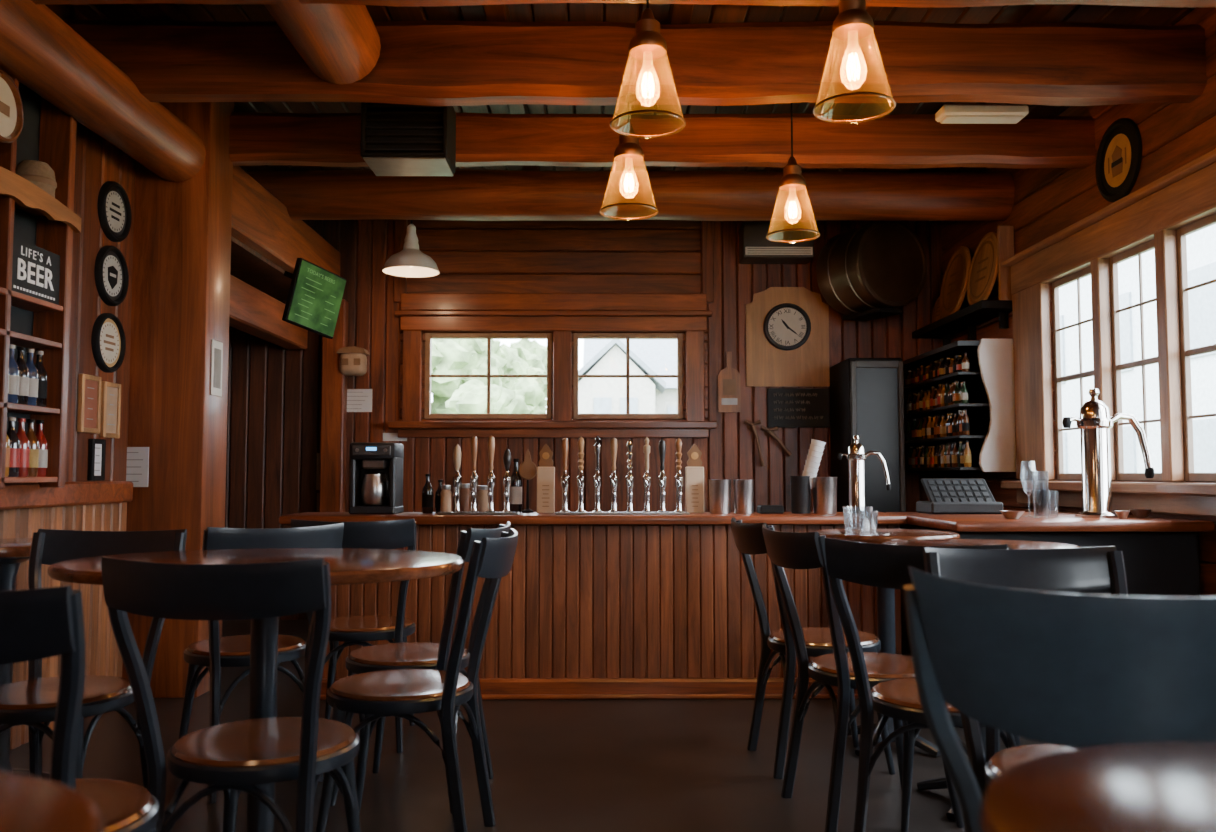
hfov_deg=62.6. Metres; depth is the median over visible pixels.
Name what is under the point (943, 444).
bottle
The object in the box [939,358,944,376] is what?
bottle
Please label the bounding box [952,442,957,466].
bottle
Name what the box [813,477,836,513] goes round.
steel cup
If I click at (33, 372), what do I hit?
bottle
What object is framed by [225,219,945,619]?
wall
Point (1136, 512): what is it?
metal dish
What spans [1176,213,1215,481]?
window
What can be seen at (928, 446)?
bottle
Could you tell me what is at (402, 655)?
dining chair
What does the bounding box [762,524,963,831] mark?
dining chair
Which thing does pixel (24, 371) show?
bottle
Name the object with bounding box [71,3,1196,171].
ceiling
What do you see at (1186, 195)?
trim
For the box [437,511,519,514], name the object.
drip tray
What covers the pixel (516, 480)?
bottle
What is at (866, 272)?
barrel
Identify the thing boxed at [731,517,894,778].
dining chair
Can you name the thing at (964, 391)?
bottle
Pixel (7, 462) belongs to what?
bottle
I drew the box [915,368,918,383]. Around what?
bottle
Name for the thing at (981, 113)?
strip light
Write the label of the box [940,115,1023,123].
diffuser
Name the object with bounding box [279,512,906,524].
countertop
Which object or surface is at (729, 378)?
wooden paddle
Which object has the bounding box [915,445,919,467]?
bottle
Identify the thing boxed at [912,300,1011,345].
display shelf
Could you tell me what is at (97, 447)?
picture
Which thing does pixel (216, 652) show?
dining chair
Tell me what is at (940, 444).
bottle
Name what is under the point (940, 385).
bottle
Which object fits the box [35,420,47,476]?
bottle
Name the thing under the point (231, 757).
dining chair
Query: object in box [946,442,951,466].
bottle
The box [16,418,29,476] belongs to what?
bottle
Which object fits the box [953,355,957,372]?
bottle
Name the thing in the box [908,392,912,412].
bottle
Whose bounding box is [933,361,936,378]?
bottle
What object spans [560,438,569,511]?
tap
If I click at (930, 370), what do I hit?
bottle
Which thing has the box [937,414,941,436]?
bottle
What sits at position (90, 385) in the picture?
picture
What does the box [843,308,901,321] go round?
shelf
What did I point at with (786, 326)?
wall clock
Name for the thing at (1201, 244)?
window panes
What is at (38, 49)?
log beam
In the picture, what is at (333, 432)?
wooden post
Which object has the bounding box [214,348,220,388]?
print
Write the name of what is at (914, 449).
bottle
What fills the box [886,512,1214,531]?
countertop
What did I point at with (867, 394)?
refrigerator
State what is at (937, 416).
bottle
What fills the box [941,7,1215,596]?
wall
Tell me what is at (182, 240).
timber post
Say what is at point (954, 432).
bottle
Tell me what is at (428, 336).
window
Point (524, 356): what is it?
tree
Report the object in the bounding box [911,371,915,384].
bottle
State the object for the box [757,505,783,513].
caddy
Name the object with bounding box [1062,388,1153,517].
tap
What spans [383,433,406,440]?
paper notice
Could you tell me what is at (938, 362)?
bottle
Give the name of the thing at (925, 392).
bottle
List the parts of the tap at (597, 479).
spout, handle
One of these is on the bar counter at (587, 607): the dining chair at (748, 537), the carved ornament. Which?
the carved ornament
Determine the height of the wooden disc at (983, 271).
0.496 m
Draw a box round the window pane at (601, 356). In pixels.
[578,339,676,413]
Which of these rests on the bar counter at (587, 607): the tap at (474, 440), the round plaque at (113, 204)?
the tap at (474, 440)
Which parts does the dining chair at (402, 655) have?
leg, leg, seat, leg, leg, backrest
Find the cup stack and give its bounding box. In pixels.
[802,439,825,488]
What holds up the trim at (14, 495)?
attached to the wall at (98, 161)
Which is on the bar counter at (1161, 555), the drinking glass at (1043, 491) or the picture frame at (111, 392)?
the drinking glass at (1043, 491)
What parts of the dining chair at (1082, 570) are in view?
leg, backrest, seat, leg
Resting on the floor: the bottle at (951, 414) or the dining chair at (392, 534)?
the dining chair at (392, 534)
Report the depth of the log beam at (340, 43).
3.89 m
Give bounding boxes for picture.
[84,379,97,427]
[94,444,101,475]
[106,387,117,432]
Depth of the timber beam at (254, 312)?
6.60 m
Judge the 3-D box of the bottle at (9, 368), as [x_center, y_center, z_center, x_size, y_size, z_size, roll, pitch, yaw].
[-2.260,-0.161,3.718,0.061,0.226,0.059,2,-4,-27]
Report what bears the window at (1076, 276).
in the wall at (1047, 201)
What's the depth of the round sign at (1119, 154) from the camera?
5.01 m
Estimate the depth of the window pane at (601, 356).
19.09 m
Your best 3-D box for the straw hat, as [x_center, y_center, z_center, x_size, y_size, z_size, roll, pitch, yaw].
[-2.276,-0.925,3.973,0.152,0.170,0.152,0,-3,0]
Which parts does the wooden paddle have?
plate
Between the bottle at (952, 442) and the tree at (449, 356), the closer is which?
the bottle at (952, 442)
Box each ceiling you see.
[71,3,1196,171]
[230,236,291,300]
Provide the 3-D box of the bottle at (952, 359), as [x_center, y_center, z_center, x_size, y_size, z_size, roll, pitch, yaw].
[2.253,-0.321,6.540,0.047,0.110,0.046,-3,-5,45]
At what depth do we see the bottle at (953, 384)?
6.52 m
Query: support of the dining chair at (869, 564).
on the floor
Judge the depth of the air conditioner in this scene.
7.42 m
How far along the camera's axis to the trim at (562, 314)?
7.56 m
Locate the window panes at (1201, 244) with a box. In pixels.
[1059,224,1215,472]
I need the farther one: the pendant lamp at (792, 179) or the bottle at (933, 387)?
the bottle at (933, 387)
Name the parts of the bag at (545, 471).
panel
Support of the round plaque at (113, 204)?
attached to the wall at (98, 161)
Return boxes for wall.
[0,4,135,749]
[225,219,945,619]
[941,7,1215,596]
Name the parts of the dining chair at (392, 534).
leg, leg, backrest, seat, leg, leg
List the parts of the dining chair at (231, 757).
leg, backrest, leg, seat, leg, leg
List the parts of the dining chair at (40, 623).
backrest, leg, seat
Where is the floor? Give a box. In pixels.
[10,619,1047,831]
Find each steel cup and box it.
[709,479,730,513]
[734,479,753,513]
[790,476,810,513]
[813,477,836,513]
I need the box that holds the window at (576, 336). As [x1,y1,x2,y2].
[573,333,682,418]
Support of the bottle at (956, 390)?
on the shelf at (990, 407)
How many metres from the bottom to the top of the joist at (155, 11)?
0.090 m
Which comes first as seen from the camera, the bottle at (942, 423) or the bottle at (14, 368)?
the bottle at (14, 368)
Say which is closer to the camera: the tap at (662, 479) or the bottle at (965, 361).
the tap at (662, 479)
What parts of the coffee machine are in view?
control panel, carafe handle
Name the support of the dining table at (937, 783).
on the floor
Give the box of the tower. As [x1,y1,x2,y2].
[837,435,890,513]
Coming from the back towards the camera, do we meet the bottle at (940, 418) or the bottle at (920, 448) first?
the bottle at (920, 448)
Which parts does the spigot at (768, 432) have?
handle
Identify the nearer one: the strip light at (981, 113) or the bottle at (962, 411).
the strip light at (981, 113)
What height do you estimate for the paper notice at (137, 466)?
0.196 m
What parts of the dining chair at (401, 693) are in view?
leg, leg, seat, leg, leg, backrest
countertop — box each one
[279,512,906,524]
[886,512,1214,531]
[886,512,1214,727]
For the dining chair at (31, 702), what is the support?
on the floor
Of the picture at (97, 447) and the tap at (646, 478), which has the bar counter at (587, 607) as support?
the tap at (646, 478)
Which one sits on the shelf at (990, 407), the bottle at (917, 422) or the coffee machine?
the bottle at (917, 422)
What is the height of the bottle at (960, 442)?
0.166 m
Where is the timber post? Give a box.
[122,102,233,697]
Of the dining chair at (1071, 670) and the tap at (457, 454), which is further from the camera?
the tap at (457, 454)
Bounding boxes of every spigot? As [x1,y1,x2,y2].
[744,419,765,466]
[761,425,791,456]
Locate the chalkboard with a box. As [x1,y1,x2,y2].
[767,388,829,426]
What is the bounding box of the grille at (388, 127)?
[365,104,442,151]
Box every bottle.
[5,433,9,476]
[7,417,19,476]
[8,368,9,401]
[9,344,19,403]
[16,347,28,404]
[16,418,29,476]
[26,349,38,405]
[26,419,38,476]
[35,351,46,406]
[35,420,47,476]
[422,474,432,513]
[435,480,442,512]
[510,459,521,512]
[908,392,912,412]
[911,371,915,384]
[911,448,915,467]
[912,393,915,411]
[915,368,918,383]
[915,418,918,439]
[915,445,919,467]
[916,393,920,411]
[917,447,921,467]
[918,419,922,439]
[919,365,924,382]
[919,389,923,410]
[920,445,924,467]
[922,416,926,438]
[923,391,926,409]
[924,447,928,467]
[925,416,928,438]
[926,390,930,409]
[927,416,931,438]
[927,446,930,467]
[928,362,933,379]
[930,386,934,408]
[930,446,934,467]
[931,415,935,437]
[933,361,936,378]
[933,389,936,407]
[934,415,938,437]
[934,443,938,467]
[935,360,939,377]
[935,388,938,407]
[937,384,941,406]
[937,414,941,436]
[937,445,940,466]
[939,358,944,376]
[939,444,942,466]
[940,384,944,406]
[940,415,945,436]
[940,443,944,466]
[944,383,949,405]
[944,442,948,466]
[945,358,950,374]
[946,414,949,435]
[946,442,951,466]
[947,385,951,404]
[948,413,952,435]
[949,358,953,373]
[950,383,954,404]
[950,442,953,466]
[952,413,956,435]
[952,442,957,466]
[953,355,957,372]
[953,381,959,403]
[956,355,961,371]
[956,410,960,434]
[957,441,962,466]
[959,410,963,434]
[960,381,967,402]
[960,443,965,466]
[962,353,969,371]
[962,409,969,434]
[964,441,971,466]
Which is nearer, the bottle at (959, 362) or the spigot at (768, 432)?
the bottle at (959, 362)
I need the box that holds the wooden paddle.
[718,352,740,411]
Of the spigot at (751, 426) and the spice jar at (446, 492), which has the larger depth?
the spigot at (751, 426)
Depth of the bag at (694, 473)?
5.15 m
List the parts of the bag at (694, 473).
panel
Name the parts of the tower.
lever, spout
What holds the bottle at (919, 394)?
on the shelf at (990, 407)
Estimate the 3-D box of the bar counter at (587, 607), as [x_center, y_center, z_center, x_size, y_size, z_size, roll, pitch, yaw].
[-0.071,0.936,5.043,3.050,0.884,0.460,0,-3,0]
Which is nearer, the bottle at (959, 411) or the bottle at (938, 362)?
the bottle at (959, 411)
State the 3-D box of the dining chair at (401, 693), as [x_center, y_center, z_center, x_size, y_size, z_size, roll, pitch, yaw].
[-0.546,0.801,2.939,0.548,0.913,0.480,0,-3,4]
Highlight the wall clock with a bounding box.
[763,303,810,350]
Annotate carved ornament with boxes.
[518,450,536,512]
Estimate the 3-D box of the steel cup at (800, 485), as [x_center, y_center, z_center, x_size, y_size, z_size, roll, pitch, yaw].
[0.983,0.401,5.093,0.107,0.190,0.106,0,-3,0]
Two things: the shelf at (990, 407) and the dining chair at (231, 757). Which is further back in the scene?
the shelf at (990, 407)
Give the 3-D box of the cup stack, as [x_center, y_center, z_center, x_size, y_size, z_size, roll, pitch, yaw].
[1.047,0.245,5.103,0.136,0.258,0.079,0,-3,0]
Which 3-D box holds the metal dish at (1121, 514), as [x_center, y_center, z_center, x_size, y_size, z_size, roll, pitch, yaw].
[2.289,0.440,4.450,0.064,0.036,0.064,0,-3,0]
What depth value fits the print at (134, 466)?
4.90 m
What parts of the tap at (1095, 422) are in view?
lever, spout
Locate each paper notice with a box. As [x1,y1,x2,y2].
[126,447,148,486]
[347,389,371,411]
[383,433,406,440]
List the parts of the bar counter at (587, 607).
trim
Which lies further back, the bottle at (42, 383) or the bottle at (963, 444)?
the bottle at (963, 444)
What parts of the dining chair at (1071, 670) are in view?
leg, backrest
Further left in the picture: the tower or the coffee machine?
the coffee machine
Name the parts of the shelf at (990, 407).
panel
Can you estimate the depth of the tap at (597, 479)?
5.04 m
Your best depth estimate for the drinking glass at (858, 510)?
4.21 m
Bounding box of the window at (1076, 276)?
[1052,266,1093,479]
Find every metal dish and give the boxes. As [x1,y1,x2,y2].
[1000,510,1024,518]
[1115,511,1129,518]
[1129,509,1150,516]
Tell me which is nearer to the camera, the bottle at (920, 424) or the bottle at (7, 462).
the bottle at (7, 462)
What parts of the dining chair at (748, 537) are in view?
backrest, leg, leg, seat, leg, leg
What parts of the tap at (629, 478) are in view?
handle, spout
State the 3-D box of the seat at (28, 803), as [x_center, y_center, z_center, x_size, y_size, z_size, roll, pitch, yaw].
[-0.550,0.686,0.536,0.480,0.848,0.480,0,-3,0]
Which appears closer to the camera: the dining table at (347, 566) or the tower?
the dining table at (347, 566)
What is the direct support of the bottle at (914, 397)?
on the shelf at (990, 407)
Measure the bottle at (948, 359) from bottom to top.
0.120 m
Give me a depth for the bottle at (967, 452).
6.27 m
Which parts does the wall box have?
lid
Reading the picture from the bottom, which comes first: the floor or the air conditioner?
the floor
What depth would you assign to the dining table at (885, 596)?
3.98 m
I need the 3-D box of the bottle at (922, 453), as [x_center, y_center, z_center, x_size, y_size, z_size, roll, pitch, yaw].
[2.238,0.288,7.098,0.046,0.160,0.047,1,-4,-18]
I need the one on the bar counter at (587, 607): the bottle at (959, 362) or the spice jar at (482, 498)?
the spice jar at (482, 498)
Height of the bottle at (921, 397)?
0.160 m
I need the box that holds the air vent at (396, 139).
[360,102,455,175]
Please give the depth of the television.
6.10 m
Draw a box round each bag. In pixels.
[537,444,554,512]
[685,444,703,512]
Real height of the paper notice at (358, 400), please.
0.174 m
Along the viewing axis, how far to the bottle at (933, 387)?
6.90 m
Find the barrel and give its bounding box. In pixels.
[816,221,926,321]
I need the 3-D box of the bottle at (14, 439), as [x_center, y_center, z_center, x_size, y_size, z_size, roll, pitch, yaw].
[-2.260,0.117,3.786,0.059,0.226,0.061,1,-3,-9]
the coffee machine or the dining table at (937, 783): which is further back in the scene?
the coffee machine
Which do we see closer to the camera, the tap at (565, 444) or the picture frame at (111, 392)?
the picture frame at (111, 392)
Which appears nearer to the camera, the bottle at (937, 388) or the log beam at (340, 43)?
the log beam at (340, 43)
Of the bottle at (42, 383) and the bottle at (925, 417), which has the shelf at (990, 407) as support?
the bottle at (925, 417)
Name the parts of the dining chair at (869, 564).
leg, leg, seat, backrest, leg, leg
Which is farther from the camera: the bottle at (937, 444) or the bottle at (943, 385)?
the bottle at (937, 444)
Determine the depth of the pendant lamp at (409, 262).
6.77 m
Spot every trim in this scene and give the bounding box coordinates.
[0,481,132,509]
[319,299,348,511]
[388,219,717,437]
[1001,149,1215,516]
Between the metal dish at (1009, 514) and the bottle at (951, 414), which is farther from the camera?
the bottle at (951, 414)
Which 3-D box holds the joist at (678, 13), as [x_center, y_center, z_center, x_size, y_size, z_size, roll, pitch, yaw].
[0.328,-1.850,2.817,0.090,0.090,9.600,0,-3,0]
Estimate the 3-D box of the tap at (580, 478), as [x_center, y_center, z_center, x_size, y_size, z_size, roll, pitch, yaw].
[-0.136,0.297,5.026,0.056,0.390,0.104,0,-3,0]
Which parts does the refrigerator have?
door glass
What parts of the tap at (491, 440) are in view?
spout, handle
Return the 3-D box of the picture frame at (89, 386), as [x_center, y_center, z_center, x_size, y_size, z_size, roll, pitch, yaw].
[-2.344,-0.054,4.522,0.022,0.260,0.170,0,-3,0]
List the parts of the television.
mount arm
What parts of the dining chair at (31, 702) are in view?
leg, seat, leg, backrest, leg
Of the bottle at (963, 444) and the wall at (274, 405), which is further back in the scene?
the wall at (274, 405)
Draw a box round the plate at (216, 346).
[210,339,222,396]
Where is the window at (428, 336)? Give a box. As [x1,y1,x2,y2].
[424,333,551,418]
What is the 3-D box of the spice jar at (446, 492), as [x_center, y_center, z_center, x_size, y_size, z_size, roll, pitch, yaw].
[-0.810,0.418,4.998,0.054,0.145,0.054,0,-3,0]
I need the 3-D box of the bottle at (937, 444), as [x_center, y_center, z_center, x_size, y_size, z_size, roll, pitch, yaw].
[2.252,0.270,6.829,0.046,0.166,0.047,-1,-4,21]
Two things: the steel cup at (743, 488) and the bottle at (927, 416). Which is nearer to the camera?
the steel cup at (743, 488)
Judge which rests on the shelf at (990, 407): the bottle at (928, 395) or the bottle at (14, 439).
the bottle at (928, 395)
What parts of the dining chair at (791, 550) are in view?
leg, backrest, leg, seat, leg, leg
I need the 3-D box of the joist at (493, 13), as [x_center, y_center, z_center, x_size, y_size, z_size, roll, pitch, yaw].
[-0.472,-1.851,2.810,0.090,0.090,9.600,0,-3,0]
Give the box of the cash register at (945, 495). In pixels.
[916,478,1002,513]
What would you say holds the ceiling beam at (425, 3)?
attached to the wall at (98, 161)
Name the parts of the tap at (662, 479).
handle, spout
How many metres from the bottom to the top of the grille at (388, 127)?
0.258 m
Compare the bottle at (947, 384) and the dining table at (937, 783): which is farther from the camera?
the bottle at (947, 384)
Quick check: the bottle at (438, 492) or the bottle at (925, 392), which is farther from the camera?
the bottle at (925, 392)
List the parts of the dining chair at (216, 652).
leg, leg, seat, backrest, leg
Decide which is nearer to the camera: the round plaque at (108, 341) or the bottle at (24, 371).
the bottle at (24, 371)
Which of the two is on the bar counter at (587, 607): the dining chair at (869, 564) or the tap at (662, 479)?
the tap at (662, 479)
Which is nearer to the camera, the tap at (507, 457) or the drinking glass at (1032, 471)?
the drinking glass at (1032, 471)
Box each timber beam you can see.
[229,274,307,348]
[231,166,340,275]
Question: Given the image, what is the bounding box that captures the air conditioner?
[739,222,813,263]
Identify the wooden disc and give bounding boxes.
[940,246,970,317]
[967,232,997,304]
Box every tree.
[431,339,501,413]
[445,378,545,413]
[491,339,546,413]
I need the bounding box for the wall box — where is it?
[337,346,369,375]
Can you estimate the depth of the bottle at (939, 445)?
6.77 m
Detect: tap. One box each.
[453,443,461,511]
[469,435,478,511]
[486,435,494,511]
[503,448,511,511]
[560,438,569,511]
[577,437,585,511]
[592,435,602,511]
[609,438,618,511]
[626,440,634,511]
[642,437,651,511]
[657,440,666,511]
[674,438,683,511]
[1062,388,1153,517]
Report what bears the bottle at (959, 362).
on the shelf at (990, 407)
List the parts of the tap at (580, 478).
spout, handle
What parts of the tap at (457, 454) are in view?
spout, handle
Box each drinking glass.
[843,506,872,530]
[858,510,877,529]
[1020,461,1036,516]
[1032,471,1034,512]
[1032,489,1048,518]
[1043,491,1058,513]
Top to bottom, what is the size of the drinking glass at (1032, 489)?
0.130 m
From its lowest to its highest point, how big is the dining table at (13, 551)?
0.848 m
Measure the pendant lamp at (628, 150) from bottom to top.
0.515 m
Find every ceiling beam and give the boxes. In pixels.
[31,0,1215,7]
[64,19,1208,105]
[229,112,1096,168]
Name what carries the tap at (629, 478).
on the bar counter at (587, 607)
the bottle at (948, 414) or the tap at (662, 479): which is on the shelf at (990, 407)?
the bottle at (948, 414)
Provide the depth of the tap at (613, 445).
5.04 m
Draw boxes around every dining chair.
[0,529,186,789]
[0,586,158,831]
[101,557,360,831]
[178,523,343,803]
[290,519,415,752]
[315,528,517,831]
[330,521,510,813]
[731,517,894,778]
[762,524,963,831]
[825,538,1020,831]
[903,566,1215,831]
[923,546,1127,796]
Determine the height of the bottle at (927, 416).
0.166 m
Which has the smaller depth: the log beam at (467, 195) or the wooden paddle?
the log beam at (467, 195)
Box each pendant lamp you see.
[382,220,439,276]
[599,92,658,219]
[610,0,685,137]
[766,103,819,242]
[813,0,895,122]
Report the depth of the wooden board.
6.29 m
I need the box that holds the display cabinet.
[0,69,80,488]
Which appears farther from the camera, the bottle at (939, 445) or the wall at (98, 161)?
the bottle at (939, 445)
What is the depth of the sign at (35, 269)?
3.89 m
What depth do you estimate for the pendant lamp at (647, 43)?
3.35 m
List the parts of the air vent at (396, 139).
panel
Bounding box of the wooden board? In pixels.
[997,226,1014,299]
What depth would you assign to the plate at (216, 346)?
5.06 m
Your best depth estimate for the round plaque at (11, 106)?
3.64 m
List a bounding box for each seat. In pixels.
[0,771,105,831]
[980,742,1215,831]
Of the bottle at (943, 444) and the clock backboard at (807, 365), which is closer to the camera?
the bottle at (943, 444)
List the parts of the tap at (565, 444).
spout, handle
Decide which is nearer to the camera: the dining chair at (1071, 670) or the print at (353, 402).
the dining chair at (1071, 670)
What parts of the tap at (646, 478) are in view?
handle, spout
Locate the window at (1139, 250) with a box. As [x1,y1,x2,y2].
[1109,239,1161,480]
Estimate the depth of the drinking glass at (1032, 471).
4.51 m
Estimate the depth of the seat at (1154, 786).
0.73 m
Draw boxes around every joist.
[137,3,323,170]
[483,4,539,170]
[645,4,693,170]
[763,7,882,171]
[881,4,1074,171]
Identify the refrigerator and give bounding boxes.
[829,358,905,512]
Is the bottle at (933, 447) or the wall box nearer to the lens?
the bottle at (933, 447)
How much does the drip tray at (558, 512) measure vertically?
0.015 m
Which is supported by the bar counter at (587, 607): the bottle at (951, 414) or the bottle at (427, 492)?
the bottle at (427, 492)
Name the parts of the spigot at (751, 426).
handle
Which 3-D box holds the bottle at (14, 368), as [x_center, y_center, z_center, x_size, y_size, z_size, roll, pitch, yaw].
[-2.260,-0.157,3.782,0.059,0.226,0.061,2,-4,-24]
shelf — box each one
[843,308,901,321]
[903,339,1015,471]
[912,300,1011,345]
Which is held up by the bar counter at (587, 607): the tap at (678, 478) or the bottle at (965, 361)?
the tap at (678, 478)
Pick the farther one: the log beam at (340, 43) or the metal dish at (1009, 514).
the metal dish at (1009, 514)
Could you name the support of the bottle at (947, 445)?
on the shelf at (990, 407)
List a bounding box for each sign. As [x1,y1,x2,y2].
[12,237,59,304]
[1095,118,1141,201]
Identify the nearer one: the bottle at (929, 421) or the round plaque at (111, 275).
the round plaque at (111, 275)
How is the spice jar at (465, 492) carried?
on the bar counter at (587, 607)
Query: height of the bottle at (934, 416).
0.160 m
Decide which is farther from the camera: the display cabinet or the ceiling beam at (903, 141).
the ceiling beam at (903, 141)
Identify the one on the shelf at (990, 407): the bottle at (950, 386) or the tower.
the bottle at (950, 386)
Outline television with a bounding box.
[282,258,346,338]
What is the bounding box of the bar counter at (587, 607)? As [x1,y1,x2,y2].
[279,512,906,699]
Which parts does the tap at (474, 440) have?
spout, handle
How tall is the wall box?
0.210 m
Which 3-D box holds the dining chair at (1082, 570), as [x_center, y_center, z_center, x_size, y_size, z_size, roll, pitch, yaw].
[0.998,0.753,2.130,0.480,0.913,0.548,0,-3,-4]
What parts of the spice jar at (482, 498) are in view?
lid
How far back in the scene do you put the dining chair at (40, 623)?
1.56 m
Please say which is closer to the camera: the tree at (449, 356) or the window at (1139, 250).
the window at (1139, 250)
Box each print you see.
[126,452,142,481]
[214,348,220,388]
[347,396,367,408]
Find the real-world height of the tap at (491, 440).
0.395 m
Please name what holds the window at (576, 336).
in the wall at (274, 405)
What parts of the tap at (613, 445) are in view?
handle, spout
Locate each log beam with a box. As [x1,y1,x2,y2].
[0,0,205,181]
[246,170,1014,220]
[264,0,380,84]
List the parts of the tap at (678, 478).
handle, spout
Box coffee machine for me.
[349,442,403,513]
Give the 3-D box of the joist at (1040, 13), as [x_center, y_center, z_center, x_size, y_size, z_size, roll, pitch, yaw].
[1.928,-1.850,2.829,0.090,0.090,9.600,0,-3,0]
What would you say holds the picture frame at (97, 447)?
attached to the wall at (98, 161)
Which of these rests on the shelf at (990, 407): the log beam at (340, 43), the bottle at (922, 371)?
the bottle at (922, 371)
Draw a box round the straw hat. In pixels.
[16,160,56,197]
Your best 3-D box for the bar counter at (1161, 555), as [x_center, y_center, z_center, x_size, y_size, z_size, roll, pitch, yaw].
[2.012,0.917,4.730,1.100,0.884,1.080,0,-3,0]
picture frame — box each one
[77,374,101,433]
[88,439,105,480]
[99,381,121,437]
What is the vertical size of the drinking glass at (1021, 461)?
0.260 m
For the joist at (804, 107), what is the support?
attached to the ceiling at (536, 12)
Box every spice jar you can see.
[440,485,450,511]
[460,484,470,511]
[477,486,487,511]
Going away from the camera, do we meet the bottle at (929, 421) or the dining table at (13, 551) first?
the dining table at (13, 551)
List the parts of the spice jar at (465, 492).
lid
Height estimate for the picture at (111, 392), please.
0.220 m
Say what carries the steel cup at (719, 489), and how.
on the bar counter at (587, 607)
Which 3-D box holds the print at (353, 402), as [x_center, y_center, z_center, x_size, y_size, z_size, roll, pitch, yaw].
[-1.928,-0.117,7.564,0.226,0.129,0.001,0,-3,0]
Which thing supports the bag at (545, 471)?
on the bar counter at (587, 607)
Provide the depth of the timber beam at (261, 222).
6.06 m
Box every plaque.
[0,70,23,143]
[91,313,125,372]
[94,245,128,305]
[97,181,131,241]
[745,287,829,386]
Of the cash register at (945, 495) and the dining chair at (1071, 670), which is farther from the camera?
the cash register at (945, 495)
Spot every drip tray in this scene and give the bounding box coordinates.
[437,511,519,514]
[555,511,689,514]
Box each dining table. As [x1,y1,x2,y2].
[0,538,49,779]
[48,548,463,831]
[813,529,959,756]
[881,539,1079,820]
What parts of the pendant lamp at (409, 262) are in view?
lamp shade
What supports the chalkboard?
attached to the wall at (274, 405)
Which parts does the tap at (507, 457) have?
spout, handle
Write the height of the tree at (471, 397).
3.054 m
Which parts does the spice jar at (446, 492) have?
lid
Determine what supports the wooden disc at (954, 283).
on the display shelf at (982, 311)
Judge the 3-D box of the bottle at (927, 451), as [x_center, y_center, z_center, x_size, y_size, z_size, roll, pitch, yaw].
[2.249,0.290,7.044,0.047,0.150,0.046,2,-4,-30]
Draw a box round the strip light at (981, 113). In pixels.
[935,102,1028,123]
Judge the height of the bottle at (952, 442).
0.166 m
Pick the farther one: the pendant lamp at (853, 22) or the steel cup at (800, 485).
the steel cup at (800, 485)
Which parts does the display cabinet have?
panel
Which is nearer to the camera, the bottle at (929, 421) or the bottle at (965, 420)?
the bottle at (965, 420)
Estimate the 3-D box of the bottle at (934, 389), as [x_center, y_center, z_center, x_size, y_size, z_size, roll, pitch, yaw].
[2.249,-0.117,6.852,0.046,0.140,0.047,-3,-5,45]
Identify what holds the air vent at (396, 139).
attached to the ceiling at (536, 12)

